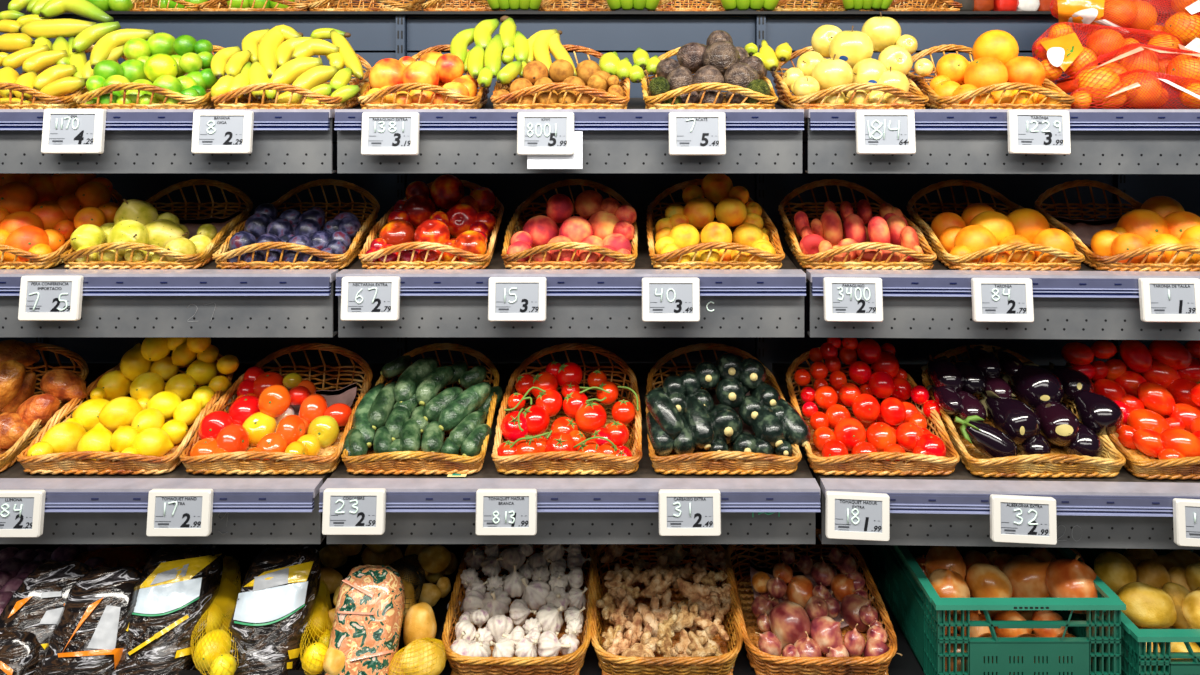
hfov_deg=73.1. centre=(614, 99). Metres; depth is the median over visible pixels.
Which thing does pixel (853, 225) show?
peach
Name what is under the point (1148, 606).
potato
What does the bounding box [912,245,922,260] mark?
peach
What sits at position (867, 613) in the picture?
onion
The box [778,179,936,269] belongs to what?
wicker basket
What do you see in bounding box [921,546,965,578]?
onion
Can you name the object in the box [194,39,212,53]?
lime
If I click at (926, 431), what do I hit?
tomato
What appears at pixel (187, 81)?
lime
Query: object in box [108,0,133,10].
lime
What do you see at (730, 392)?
courgette
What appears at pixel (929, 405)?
tomato
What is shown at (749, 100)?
avocado
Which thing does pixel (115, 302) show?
display shelf
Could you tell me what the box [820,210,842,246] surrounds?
peach
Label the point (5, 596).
shallot
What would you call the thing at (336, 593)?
potato
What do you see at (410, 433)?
cucumber
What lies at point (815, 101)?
apple
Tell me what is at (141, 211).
pear
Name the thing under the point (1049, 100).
orange
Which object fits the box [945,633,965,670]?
onion
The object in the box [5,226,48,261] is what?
orange
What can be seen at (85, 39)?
banana bunch
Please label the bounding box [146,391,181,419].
lemon
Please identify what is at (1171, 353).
tomato
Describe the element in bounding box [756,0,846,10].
wicker basket
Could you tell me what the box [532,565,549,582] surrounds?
garlic
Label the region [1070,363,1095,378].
tomato
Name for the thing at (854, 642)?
onion
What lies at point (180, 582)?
bag
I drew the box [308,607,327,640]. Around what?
lemon
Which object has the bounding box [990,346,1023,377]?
aubergine
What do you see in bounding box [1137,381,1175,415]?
tomato
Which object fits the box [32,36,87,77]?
banana bunch
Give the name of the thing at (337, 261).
wicker basket
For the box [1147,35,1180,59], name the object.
orange
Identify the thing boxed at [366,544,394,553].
potato
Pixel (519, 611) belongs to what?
garlic
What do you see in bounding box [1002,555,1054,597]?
onion
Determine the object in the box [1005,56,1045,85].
orange
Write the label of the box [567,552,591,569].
garlic
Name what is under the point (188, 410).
lemon
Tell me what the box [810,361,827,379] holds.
tomato
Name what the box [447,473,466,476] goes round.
label
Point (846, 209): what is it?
peach
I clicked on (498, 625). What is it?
garlic
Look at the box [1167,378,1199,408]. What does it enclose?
tomato
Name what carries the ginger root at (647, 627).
in the wicker basket at (610, 664)
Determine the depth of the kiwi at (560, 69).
1.84 m
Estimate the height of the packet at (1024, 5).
0.105 m
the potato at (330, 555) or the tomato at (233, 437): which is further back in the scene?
the potato at (330, 555)
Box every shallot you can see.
[0,547,19,562]
[0,557,23,577]
[0,570,11,585]
[0,577,24,592]
[0,591,13,607]
[12,549,38,563]
[14,572,30,578]
[17,561,42,574]
[33,551,52,560]
[51,544,77,561]
[72,544,87,555]
[84,557,107,568]
[87,544,112,554]
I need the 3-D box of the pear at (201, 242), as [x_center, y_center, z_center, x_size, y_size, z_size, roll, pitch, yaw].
[-0.946,0.335,1.842,0.063,0.058,0.057,0,0,-12]
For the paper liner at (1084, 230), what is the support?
in the wicker basket at (1103, 263)
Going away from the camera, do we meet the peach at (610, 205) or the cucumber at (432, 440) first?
the cucumber at (432, 440)
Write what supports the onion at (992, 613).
in the plastic crate at (912, 600)
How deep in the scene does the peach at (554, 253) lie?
1.78 m
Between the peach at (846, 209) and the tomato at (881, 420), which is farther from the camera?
the peach at (846, 209)
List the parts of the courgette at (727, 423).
cut stem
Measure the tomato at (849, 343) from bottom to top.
0.038 m
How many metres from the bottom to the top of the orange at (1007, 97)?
0.054 m
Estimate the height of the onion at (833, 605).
0.043 m
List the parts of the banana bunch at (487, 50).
crown stem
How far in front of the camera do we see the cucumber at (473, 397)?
1.76 m
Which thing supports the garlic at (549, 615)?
in the wicker basket at (571, 663)
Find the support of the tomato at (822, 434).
in the wicker basket at (872, 463)
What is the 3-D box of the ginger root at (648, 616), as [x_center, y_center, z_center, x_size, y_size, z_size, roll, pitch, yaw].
[0.086,1.131,1.734,0.053,0.068,0.100,0,0,-45]
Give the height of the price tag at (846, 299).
0.090 m
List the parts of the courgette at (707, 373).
cut stem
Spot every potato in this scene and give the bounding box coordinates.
[0,339,39,366]
[0,360,25,409]
[0,372,35,412]
[0,412,29,448]
[16,393,59,425]
[40,369,86,401]
[319,544,347,568]
[321,567,342,593]
[323,647,344,674]
[326,608,334,630]
[333,586,339,605]
[338,544,362,555]
[361,547,383,565]
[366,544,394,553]
[382,546,402,566]
[388,652,405,674]
[396,557,428,587]
[400,640,445,674]
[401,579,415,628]
[403,602,436,645]
[405,544,429,557]
[415,583,441,606]
[418,544,450,572]
[425,570,443,582]
[436,577,450,597]
[444,551,457,574]
[1094,551,1136,593]
[1116,582,1176,627]
[1123,548,1156,560]
[1126,556,1139,581]
[1136,559,1171,588]
[1143,626,1174,644]
[1146,642,1159,670]
[1152,555,1184,570]
[1162,582,1190,628]
[1165,642,1199,658]
[1166,549,1199,568]
[1168,566,1190,591]
[1182,590,1199,628]
[1185,562,1199,591]
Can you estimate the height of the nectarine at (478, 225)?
0.051 m
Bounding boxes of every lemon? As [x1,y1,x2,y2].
[27,441,52,455]
[40,421,85,452]
[65,418,82,425]
[71,398,108,431]
[77,422,112,459]
[90,387,105,398]
[96,370,131,400]
[97,397,143,431]
[110,426,138,451]
[120,343,152,380]
[121,447,139,453]
[130,372,164,399]
[131,408,164,431]
[131,427,173,456]
[137,397,149,408]
[141,337,170,360]
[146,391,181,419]
[150,356,178,380]
[161,419,187,444]
[164,374,196,400]
[167,337,187,349]
[172,342,196,365]
[173,399,201,425]
[185,359,218,384]
[187,337,210,352]
[192,386,214,408]
[194,629,230,670]
[197,345,218,362]
[206,603,222,632]
[208,376,230,391]
[210,653,235,674]
[216,355,238,374]
[216,578,237,612]
[220,617,230,630]
[221,556,238,581]
[302,642,327,674]
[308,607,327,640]
[316,581,326,606]
[318,630,330,648]
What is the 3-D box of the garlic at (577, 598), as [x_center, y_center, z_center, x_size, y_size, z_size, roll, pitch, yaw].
[-0.087,1.126,1.833,0.048,0.053,0.043,0,0,-23]
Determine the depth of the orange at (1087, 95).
1.78 m
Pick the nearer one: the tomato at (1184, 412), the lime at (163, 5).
the tomato at (1184, 412)
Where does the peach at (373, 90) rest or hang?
in the wicker basket at (477, 102)
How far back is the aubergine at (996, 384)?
1.78 m
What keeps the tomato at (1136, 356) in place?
in the wicker basket at (1139, 464)
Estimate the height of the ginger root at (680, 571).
0.033 m
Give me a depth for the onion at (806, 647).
1.67 m
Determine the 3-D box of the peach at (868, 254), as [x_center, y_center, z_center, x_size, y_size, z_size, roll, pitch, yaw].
[0.559,0.336,1.780,0.054,0.032,0.052,0,0,18]
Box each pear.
[70,224,105,250]
[74,246,97,261]
[97,250,124,260]
[100,223,113,242]
[107,220,148,255]
[114,199,157,225]
[124,249,146,261]
[145,219,187,247]
[146,244,159,260]
[151,253,165,261]
[157,212,178,224]
[164,238,196,261]
[179,224,189,238]
[189,235,211,253]
[196,224,216,239]
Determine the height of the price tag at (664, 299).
0.090 m
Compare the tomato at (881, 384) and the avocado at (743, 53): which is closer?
the tomato at (881, 384)
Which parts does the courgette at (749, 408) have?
cut stem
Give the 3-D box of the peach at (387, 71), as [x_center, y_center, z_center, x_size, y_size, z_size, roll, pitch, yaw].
[-0.517,-0.051,1.855,0.088,0.089,0.089,0,0,22]
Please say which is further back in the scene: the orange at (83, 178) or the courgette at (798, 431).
the orange at (83, 178)
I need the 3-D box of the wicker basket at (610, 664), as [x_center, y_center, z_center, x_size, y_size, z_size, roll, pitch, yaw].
[0.108,1.115,1.801,0.327,0.143,0.382,0,0,0]
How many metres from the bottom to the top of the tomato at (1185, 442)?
0.066 m
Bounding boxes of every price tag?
[0,490,45,536]
[18,275,83,320]
[41,109,105,153]
[146,489,213,535]
[191,111,253,153]
[322,488,385,534]
[340,276,400,320]
[361,112,419,154]
[475,489,536,534]
[488,277,546,320]
[517,112,573,154]
[642,277,699,321]
[659,489,720,535]
[668,112,725,154]
[823,277,882,321]
[825,491,889,540]
[855,110,915,153]
[971,278,1033,321]
[990,494,1056,544]
[1007,110,1070,154]
[1138,278,1199,321]
[1173,498,1199,546]
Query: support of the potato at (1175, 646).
in the plastic crate at (1134, 654)
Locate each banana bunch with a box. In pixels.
[0,10,96,37]
[0,19,34,51]
[0,44,68,73]
[0,64,85,103]
[8,0,113,22]
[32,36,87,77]
[72,21,120,52]
[81,29,154,80]
[211,46,251,79]
[211,61,276,100]
[242,25,313,77]
[271,57,359,103]
[292,28,363,79]
[450,16,529,87]
[487,0,541,9]
[526,29,576,77]
[599,47,660,82]
[606,0,659,10]
[721,0,778,10]
[744,40,791,70]
[842,0,892,9]
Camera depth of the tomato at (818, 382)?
1.85 m
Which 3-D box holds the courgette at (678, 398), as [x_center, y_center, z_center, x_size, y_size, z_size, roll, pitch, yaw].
[0.132,0.667,1.793,0.059,0.058,0.102,0,0,0]
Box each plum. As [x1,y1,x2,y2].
[227,248,243,262]
[228,231,255,249]
[243,251,263,262]
[244,213,272,239]
[254,203,277,219]
[255,233,280,256]
[263,249,282,262]
[266,218,291,237]
[279,209,300,223]
[280,234,294,250]
[282,250,299,262]
[286,234,312,245]
[291,222,298,234]
[294,219,321,236]
[298,210,324,228]
[299,246,319,261]
[307,206,324,217]
[309,231,330,248]
[318,246,334,262]
[323,219,339,233]
[326,240,346,253]
[329,230,351,251]
[334,212,357,219]
[338,216,360,239]
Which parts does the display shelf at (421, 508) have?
price rail, panel, shelf plate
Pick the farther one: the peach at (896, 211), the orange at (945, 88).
the peach at (896, 211)
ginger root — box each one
[596,593,615,625]
[600,544,625,562]
[602,626,613,650]
[604,563,628,579]
[604,572,634,597]
[606,629,632,654]
[608,587,630,603]
[609,598,628,634]
[610,624,621,645]
[617,587,635,621]
[620,585,641,598]
[621,565,641,585]
[621,631,658,656]
[624,612,642,647]
[630,551,650,570]
[636,566,659,585]
[637,603,662,654]
[640,570,672,597]
[640,622,652,638]
[649,595,670,620]
[651,553,678,588]
[655,544,687,567]
[656,575,674,607]
[656,628,672,656]
[657,614,677,654]
[668,601,683,617]
[670,629,702,667]
[671,562,694,578]
[671,602,698,632]
[677,578,718,603]
[686,631,715,656]
[687,599,698,631]
[691,544,705,564]
[693,559,707,583]
[693,582,720,609]
[694,616,728,641]
[695,624,720,664]
[696,599,714,621]
[700,546,726,572]
[700,570,727,586]
[708,643,722,655]
[709,595,729,621]
[710,584,730,602]
[722,583,739,606]
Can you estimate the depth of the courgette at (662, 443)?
1.69 m
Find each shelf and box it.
[0,11,1174,15]
[0,98,360,172]
[0,222,387,336]
[0,363,391,543]
[319,363,820,543]
[334,98,803,172]
[335,222,805,336]
[772,363,1199,548]
[773,222,1199,339]
[775,102,1199,173]
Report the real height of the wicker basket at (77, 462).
0.179 m
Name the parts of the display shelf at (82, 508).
panel, price rail, shelf plate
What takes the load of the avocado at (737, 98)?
in the wicker basket at (652, 102)
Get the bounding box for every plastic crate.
[870,545,1125,674]
[1047,547,1199,674]
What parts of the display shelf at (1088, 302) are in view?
shelf plate, price rail, panel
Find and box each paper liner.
[158,210,238,238]
[288,382,356,414]
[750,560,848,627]
[1047,212,1122,246]
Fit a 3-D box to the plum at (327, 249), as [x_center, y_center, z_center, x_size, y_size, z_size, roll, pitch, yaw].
[-0.631,0.346,1.778,0.043,0.048,0.044,0,0,-36]
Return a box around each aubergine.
[921,354,963,391]
[926,384,961,414]
[950,356,986,395]
[954,415,1017,457]
[956,391,985,422]
[961,344,1000,375]
[980,391,1040,444]
[983,375,1011,397]
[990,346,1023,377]
[1001,361,1063,409]
[1016,434,1050,454]
[1034,401,1080,446]
[1046,362,1093,403]
[1061,419,1102,456]
[1073,390,1123,437]
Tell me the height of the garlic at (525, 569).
0.046 m
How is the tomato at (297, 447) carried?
in the wicker basket at (327, 460)
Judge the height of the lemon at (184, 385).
0.062 m
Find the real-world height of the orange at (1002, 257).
0.048 m
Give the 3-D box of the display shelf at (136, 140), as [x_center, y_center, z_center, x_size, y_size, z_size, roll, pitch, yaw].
[-1.099,0.075,1.968,0.994,0.162,0.533,0,0,0]
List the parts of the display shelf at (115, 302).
price rail, panel, shelf plate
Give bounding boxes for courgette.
[645,390,683,439]
[646,412,673,455]
[653,387,666,394]
[662,375,685,394]
[667,392,685,412]
[673,412,695,454]
[679,370,700,395]
[683,394,716,448]
[692,389,713,412]
[694,361,719,388]
[707,439,727,451]
[710,404,742,443]
[715,378,745,408]
[716,353,742,380]
[731,430,755,459]
[737,395,763,425]
[739,358,765,388]
[749,383,780,406]
[751,405,786,448]
[753,434,773,453]
[771,405,783,418]
[774,440,792,456]
[776,398,810,447]
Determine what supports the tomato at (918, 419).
in the wicker basket at (872, 463)
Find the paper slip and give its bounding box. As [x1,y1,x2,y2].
[527,131,582,168]
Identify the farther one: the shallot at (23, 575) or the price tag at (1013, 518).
the shallot at (23, 575)
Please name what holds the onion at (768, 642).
in the wicker basket at (763, 663)
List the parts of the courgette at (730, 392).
cut stem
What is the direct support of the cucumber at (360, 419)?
in the wicker basket at (397, 462)
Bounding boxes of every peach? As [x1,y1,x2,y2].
[360,82,368,95]
[365,88,385,103]
[369,58,405,91]
[380,86,398,103]
[395,91,411,103]
[399,56,415,66]
[402,61,438,92]
[410,90,432,103]
[420,51,442,80]
[430,92,443,103]
[435,53,463,82]
[442,82,468,103]
[451,77,476,96]
[461,75,477,88]
[507,241,531,261]
[511,231,532,246]
[522,215,558,247]
[531,251,551,261]
[546,194,573,222]
[547,235,572,260]
[559,216,592,242]
[559,249,578,261]
[575,190,603,218]
[578,236,603,253]
[579,250,598,262]
[588,211,618,239]
[599,245,616,261]
[600,198,619,214]
[603,233,631,251]
[613,220,634,240]
[615,205,636,223]
[616,249,630,261]
[655,218,671,232]
[655,227,671,241]
[655,236,674,253]
[660,244,679,261]
[665,204,683,217]
[669,223,699,247]
[670,213,688,227]
[677,254,690,262]
[682,185,703,202]
[684,197,714,228]
[685,245,700,261]
[699,249,719,262]
[700,222,731,250]
[701,173,732,201]
[715,197,746,226]
[719,249,732,260]
[728,186,748,203]
[731,250,747,261]
[732,223,762,246]
[741,213,763,229]
[745,202,761,215]
[746,253,760,261]
[751,239,771,246]
[753,242,775,260]
[762,232,768,240]
[794,211,809,236]
[799,234,824,253]
[801,226,812,237]
[811,219,822,236]
[818,240,833,261]
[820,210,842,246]
[824,201,836,212]
[833,245,850,261]
[837,238,857,259]
[840,201,853,220]
[843,214,866,242]
[856,249,880,260]
[857,199,871,223]
[861,249,882,261]
[865,226,869,241]
[868,216,889,242]
[879,203,892,217]
[882,250,900,261]
[883,213,895,221]
[887,215,905,245]
[892,207,903,216]
[900,226,918,248]
[905,256,914,261]
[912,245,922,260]
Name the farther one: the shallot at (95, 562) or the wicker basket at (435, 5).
the wicker basket at (435, 5)
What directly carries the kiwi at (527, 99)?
in the wicker basket at (501, 100)
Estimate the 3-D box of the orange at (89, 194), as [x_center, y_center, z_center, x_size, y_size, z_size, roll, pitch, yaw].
[-1.278,0.237,1.979,0.075,0.076,0.072,0,0,-16]
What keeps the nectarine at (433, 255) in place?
in the wicker basket at (480, 261)
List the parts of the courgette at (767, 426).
cut stem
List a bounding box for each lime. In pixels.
[83,97,96,103]
[86,75,104,90]
[87,0,110,10]
[93,60,122,79]
[99,91,121,103]
[103,75,129,93]
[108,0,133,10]
[116,94,132,103]
[120,59,148,82]
[123,38,150,59]
[126,90,147,103]
[133,79,152,92]
[137,56,148,62]
[138,93,158,104]
[144,53,178,81]
[147,32,176,55]
[153,75,182,101]
[158,0,166,7]
[163,91,179,103]
[165,0,184,7]
[171,55,185,76]
[173,35,196,55]
[178,76,196,89]
[179,52,202,72]
[181,88,199,103]
[185,0,207,7]
[186,71,206,89]
[190,85,205,95]
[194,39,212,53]
[198,51,213,68]
[200,68,217,88]
[227,0,250,7]
[249,0,270,7]
[269,0,294,7]
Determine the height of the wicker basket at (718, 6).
0.131 m
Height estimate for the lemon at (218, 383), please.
0.040 m
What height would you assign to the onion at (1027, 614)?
0.077 m
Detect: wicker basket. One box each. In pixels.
[0,45,127,108]
[0,189,123,268]
[0,343,88,471]
[17,353,233,474]
[60,179,252,268]
[73,45,248,108]
[130,0,214,10]
[179,343,372,474]
[197,0,331,10]
[211,54,371,108]
[212,179,379,269]
[308,0,425,10]
[341,343,498,474]
[358,45,490,108]
[358,180,503,268]
[422,0,504,10]
[442,544,593,674]
[490,45,629,108]
[491,343,641,474]
[501,179,637,268]
[538,0,611,10]
[591,544,742,674]
[641,45,777,108]
[646,179,784,268]
[646,343,801,474]
[647,0,725,10]
[726,528,896,674]
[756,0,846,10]
[770,46,928,108]
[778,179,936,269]
[786,344,959,475]
[859,0,961,10]
[906,44,1074,108]
[906,179,1084,270]
[921,344,1125,477]
[1034,180,1199,270]
[1066,346,1199,479]
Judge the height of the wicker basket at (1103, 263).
0.170 m
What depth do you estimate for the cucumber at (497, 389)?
1.84 m
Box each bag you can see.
[0,559,93,674]
[0,631,39,674]
[37,566,141,674]
[76,545,150,569]
[112,544,222,674]
[190,555,240,674]
[227,544,320,674]
[300,578,331,674]
[324,564,404,674]
[387,554,425,621]
[388,637,446,674]
[1032,22,1199,83]
[1050,0,1199,43]
[1055,43,1199,108]
[1070,69,1199,108]
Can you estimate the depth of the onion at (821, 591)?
1.81 m
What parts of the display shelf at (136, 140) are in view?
price rail, panel, shelf plate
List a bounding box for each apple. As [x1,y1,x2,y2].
[782,67,803,88]
[793,76,819,95]
[796,51,823,75]
[809,98,820,103]
[811,25,841,57]
[811,54,852,92]
[823,92,845,103]
[829,26,873,67]
[846,90,868,103]
[852,58,886,93]
[861,12,901,51]
[868,90,885,103]
[878,46,912,74]
[878,67,909,93]
[886,93,903,103]
[895,35,917,53]
[914,58,932,75]
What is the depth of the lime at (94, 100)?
1.77 m
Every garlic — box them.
[447,599,463,616]
[450,631,470,655]
[455,620,476,640]
[458,611,471,621]
[460,567,479,587]
[463,589,484,612]
[464,548,485,569]
[468,633,490,656]
[470,579,487,593]
[470,608,488,627]
[474,627,492,645]
[481,555,502,576]
[482,587,510,619]
[484,544,499,557]
[485,615,513,642]
[486,575,503,591]
[489,637,514,665]
[499,547,525,572]
[502,626,524,648]
[503,564,528,597]
[509,599,536,625]
[515,637,537,656]
[517,544,533,555]
[518,559,533,578]
[520,577,549,610]
[522,618,541,634]
[524,627,540,645]
[528,551,549,570]
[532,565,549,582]
[536,603,563,633]
[538,630,570,656]
[543,544,564,562]
[545,586,570,612]
[547,558,566,573]
[549,571,567,589]
[559,629,579,654]
[562,544,581,554]
[564,606,585,624]
[565,581,580,592]
[566,618,581,636]
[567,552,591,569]
[567,567,583,587]
[568,587,587,609]
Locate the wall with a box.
[0,0,1192,143]
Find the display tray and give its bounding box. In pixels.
[41,512,469,674]
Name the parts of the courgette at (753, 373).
cut stem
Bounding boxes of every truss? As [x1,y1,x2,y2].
[497,392,577,459]
[501,372,562,440]
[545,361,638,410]
[561,381,635,433]
[569,421,631,459]
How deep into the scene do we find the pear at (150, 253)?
1.77 m
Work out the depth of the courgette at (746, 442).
1.70 m
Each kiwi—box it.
[493,89,511,103]
[509,78,532,100]
[517,93,536,104]
[523,61,548,85]
[534,77,552,93]
[536,90,557,103]
[549,59,573,82]
[558,90,575,103]
[561,76,584,93]
[576,60,600,85]
[576,92,594,103]
[587,74,606,89]
[591,70,610,91]
[594,89,607,103]
[607,75,618,85]
[608,84,623,94]
[611,92,623,103]
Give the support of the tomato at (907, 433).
in the wicker basket at (872, 463)
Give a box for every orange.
[0,173,29,186]
[0,182,37,213]
[0,207,9,222]
[0,211,43,232]
[0,229,9,244]
[3,252,20,261]
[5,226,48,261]
[27,174,60,203]
[28,244,52,260]
[29,173,51,177]
[30,200,67,229]
[44,229,65,251]
[52,173,80,195]
[54,220,75,239]
[57,194,82,221]
[74,173,95,184]
[74,207,105,228]
[75,181,110,207]
[90,177,112,193]
[98,202,119,222]
[929,75,950,89]
[931,212,965,238]
[934,80,960,95]
[936,53,968,83]
[939,226,962,252]
[949,245,973,262]
[952,84,979,103]
[954,225,997,262]
[961,203,993,226]
[964,57,1007,87]
[969,211,1014,245]
[972,30,1018,64]
[978,93,994,103]
[987,251,1009,262]
[991,90,1012,103]
[999,235,1029,261]
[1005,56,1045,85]
[1007,208,1049,242]
[1011,90,1033,104]
[1017,250,1034,262]
[1031,87,1044,103]
[1032,228,1074,261]
[1034,38,1051,58]
[1037,89,1061,103]
[1038,252,1062,262]
[1041,59,1062,80]
[1049,24,1072,37]
[1065,47,1097,76]
[1071,91,1091,108]
[1075,66,1120,106]
[1086,17,1101,29]
[1086,29,1124,59]
[1091,230,1118,255]
[1100,84,1127,108]
[1102,0,1137,26]
[1105,63,1126,78]
[1111,227,1126,234]
[1111,233,1148,263]
[1112,45,1158,75]
[1116,209,1169,242]
[1121,72,1162,107]
[1124,0,1156,34]
[1124,38,1138,44]
[1140,196,1184,217]
[1145,244,1165,262]
[1147,25,1163,38]
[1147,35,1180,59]
[1148,234,1181,262]
[1151,88,1168,106]
[1156,59,1169,75]
[1164,11,1199,45]
[1164,211,1199,239]
[1165,53,1199,91]
[1171,0,1193,12]
[1171,251,1194,263]
[1179,83,1199,108]
[1180,225,1199,241]
[1180,238,1199,263]
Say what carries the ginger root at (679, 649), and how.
in the wicker basket at (610, 664)
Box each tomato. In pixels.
[190,438,217,455]
[198,411,233,439]
[213,448,227,453]
[216,424,249,451]
[228,395,259,422]
[233,419,242,424]
[235,393,257,399]
[237,379,253,396]
[242,412,276,445]
[243,366,264,379]
[248,447,260,459]
[253,372,283,396]
[256,432,287,459]
[258,385,290,417]
[275,405,294,424]
[276,415,305,444]
[282,373,301,387]
[285,441,307,454]
[289,386,310,405]
[297,434,320,455]
[298,380,315,393]
[298,394,327,423]
[302,418,308,434]
[307,415,338,447]
[323,403,351,426]
[794,369,810,385]
[800,387,814,402]
[802,402,817,417]
[809,348,822,361]
[809,411,828,430]
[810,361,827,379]
[813,378,828,390]
[813,426,835,450]
[814,385,837,409]
[820,342,837,359]
[822,439,847,456]
[825,357,840,372]
[825,404,850,429]
[827,337,840,348]
[829,370,846,389]
[832,387,840,402]
[834,417,865,450]
[838,383,860,406]
[839,347,856,364]
[842,338,857,349]
[848,361,871,383]
[851,441,877,453]
[852,393,879,422]
[856,338,881,363]
[857,419,876,427]
[860,382,872,395]
[866,422,896,451]
[868,371,894,398]
[871,351,899,378]
[879,418,896,429]
[880,397,905,425]
[881,343,895,354]
[883,443,905,460]
[891,378,911,400]
[894,368,907,379]
[895,422,923,451]
[897,402,918,425]
[909,413,926,428]
[911,385,929,404]
[912,445,927,454]
[915,433,946,456]
[921,428,931,433]
[923,400,941,418]
[1061,342,1093,365]
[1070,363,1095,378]
[1090,340,1116,358]
[1091,361,1108,380]
[1093,379,1126,400]
[1105,359,1126,380]
[1113,400,1131,424]
[1114,370,1146,396]
[1116,424,1137,449]
[1119,340,1152,372]
[1121,394,1144,409]
[1127,409,1170,432]
[1132,428,1163,457]
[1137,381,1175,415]
[1141,358,1181,388]
[1148,340,1192,369]
[1158,448,1184,459]
[1160,428,1199,456]
[1166,417,1185,429]
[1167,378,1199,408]
[1168,403,1199,431]
[1178,358,1199,382]
[1184,340,1199,358]
[1190,383,1199,406]
[1190,416,1199,432]
[1193,430,1199,438]
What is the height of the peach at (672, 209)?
0.046 m
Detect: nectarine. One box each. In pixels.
[365,248,377,261]
[370,238,386,249]
[378,244,398,262]
[379,219,414,244]
[387,209,410,222]
[393,199,406,210]
[399,242,419,261]
[403,194,435,227]
[405,181,429,199]
[414,219,449,244]
[419,249,443,261]
[430,174,464,209]
[430,211,448,225]
[442,239,458,261]
[446,203,477,237]
[453,230,486,259]
[456,195,480,211]
[459,256,472,262]
[469,187,495,211]
[469,221,488,237]
[476,211,495,232]
[476,231,487,242]
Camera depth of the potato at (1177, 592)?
1.70 m
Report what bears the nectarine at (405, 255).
in the wicker basket at (480, 261)
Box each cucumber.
[342,428,353,455]
[349,429,367,455]
[352,383,384,447]
[367,382,395,429]
[373,426,392,452]
[380,355,411,378]
[385,406,411,440]
[388,439,400,451]
[393,357,437,401]
[393,394,419,413]
[399,418,420,450]
[411,406,428,433]
[415,366,454,405]
[421,420,444,452]
[423,387,462,422]
[438,382,491,430]
[441,437,459,454]
[449,360,467,384]
[449,410,485,448]
[458,365,486,388]
[461,424,491,456]
[476,386,502,416]
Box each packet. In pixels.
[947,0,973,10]
[973,0,993,10]
[992,0,1018,10]
[1017,0,1039,10]
[1037,0,1051,10]
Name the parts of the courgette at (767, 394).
cut stem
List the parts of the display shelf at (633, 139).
price rail, panel, shelf plate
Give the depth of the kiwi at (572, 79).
1.80 m
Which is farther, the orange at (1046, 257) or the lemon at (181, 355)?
the lemon at (181, 355)
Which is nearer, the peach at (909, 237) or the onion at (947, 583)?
the onion at (947, 583)
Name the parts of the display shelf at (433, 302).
price rail, panel, shelf plate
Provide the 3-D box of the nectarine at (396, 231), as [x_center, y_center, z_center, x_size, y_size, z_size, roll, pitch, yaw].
[-0.497,0.314,1.853,0.081,0.081,0.082,0,0,37]
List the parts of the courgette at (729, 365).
cut stem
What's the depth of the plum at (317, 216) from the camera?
1.90 m
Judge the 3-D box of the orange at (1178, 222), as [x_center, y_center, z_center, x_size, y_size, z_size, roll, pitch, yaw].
[1.296,0.300,1.844,0.093,0.094,0.088,0,0,36]
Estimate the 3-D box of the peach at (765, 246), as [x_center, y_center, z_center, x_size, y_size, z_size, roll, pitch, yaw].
[0.327,0.340,1.786,0.054,0.053,0.054,0,0,39]
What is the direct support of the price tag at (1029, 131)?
attached to the display shelf at (948, 141)
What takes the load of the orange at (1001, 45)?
in the wicker basket at (935, 101)
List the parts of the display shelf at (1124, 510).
shelf plate, panel, price rail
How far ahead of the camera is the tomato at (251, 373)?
1.90 m
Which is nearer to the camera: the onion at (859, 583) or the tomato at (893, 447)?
the tomato at (893, 447)
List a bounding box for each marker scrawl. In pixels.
[187,303,215,321]
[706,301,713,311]
[752,512,779,516]
[1057,525,1081,540]
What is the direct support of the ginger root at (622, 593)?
in the wicker basket at (610, 664)
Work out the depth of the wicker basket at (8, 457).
1.94 m
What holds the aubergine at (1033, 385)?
in the wicker basket at (1058, 463)
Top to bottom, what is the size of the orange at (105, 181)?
0.055 m
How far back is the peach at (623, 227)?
1.83 m
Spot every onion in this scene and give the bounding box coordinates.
[93,550,117,566]
[117,548,148,568]
[751,596,774,617]
[752,572,769,592]
[755,631,781,655]
[757,610,770,631]
[761,592,778,607]
[767,573,786,598]
[769,601,810,649]
[773,562,792,583]
[781,549,794,563]
[781,584,787,600]
[782,644,799,665]
[786,575,813,608]
[793,555,812,574]
[794,631,821,667]
[805,596,827,619]
[810,616,843,654]
[811,556,834,585]
[812,582,829,599]
[825,547,842,564]
[825,597,839,617]
[826,644,848,667]
[830,574,855,601]
[834,555,856,575]
[840,594,873,631]
[844,623,864,656]
[845,571,864,589]
[853,589,867,598]
[859,601,877,625]
[862,637,901,666]
[867,625,886,642]
[869,618,883,628]
[914,554,928,577]
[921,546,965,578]
[928,566,969,613]
[945,613,952,633]
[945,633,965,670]
[957,610,990,636]
[964,550,989,572]
[965,562,1012,614]
[978,633,1013,674]
[980,610,999,620]
[985,549,999,564]
[994,553,1012,570]
[994,610,1032,636]
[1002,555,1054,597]
[1013,633,1046,674]
[1015,610,1035,620]
[1028,547,1056,561]
[1031,610,1068,636]
[1046,554,1097,613]
[1055,633,1091,674]
[1056,548,1084,562]
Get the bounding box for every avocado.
[649,76,669,95]
[656,58,679,77]
[664,96,681,104]
[666,66,693,90]
[677,42,705,72]
[680,91,698,103]
[693,65,723,93]
[699,90,723,103]
[702,41,739,76]
[706,30,732,46]
[723,62,758,87]
[725,91,745,103]
[736,47,748,61]
[741,56,764,78]
[745,91,758,103]
[747,79,769,102]
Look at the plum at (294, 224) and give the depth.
1.87 m

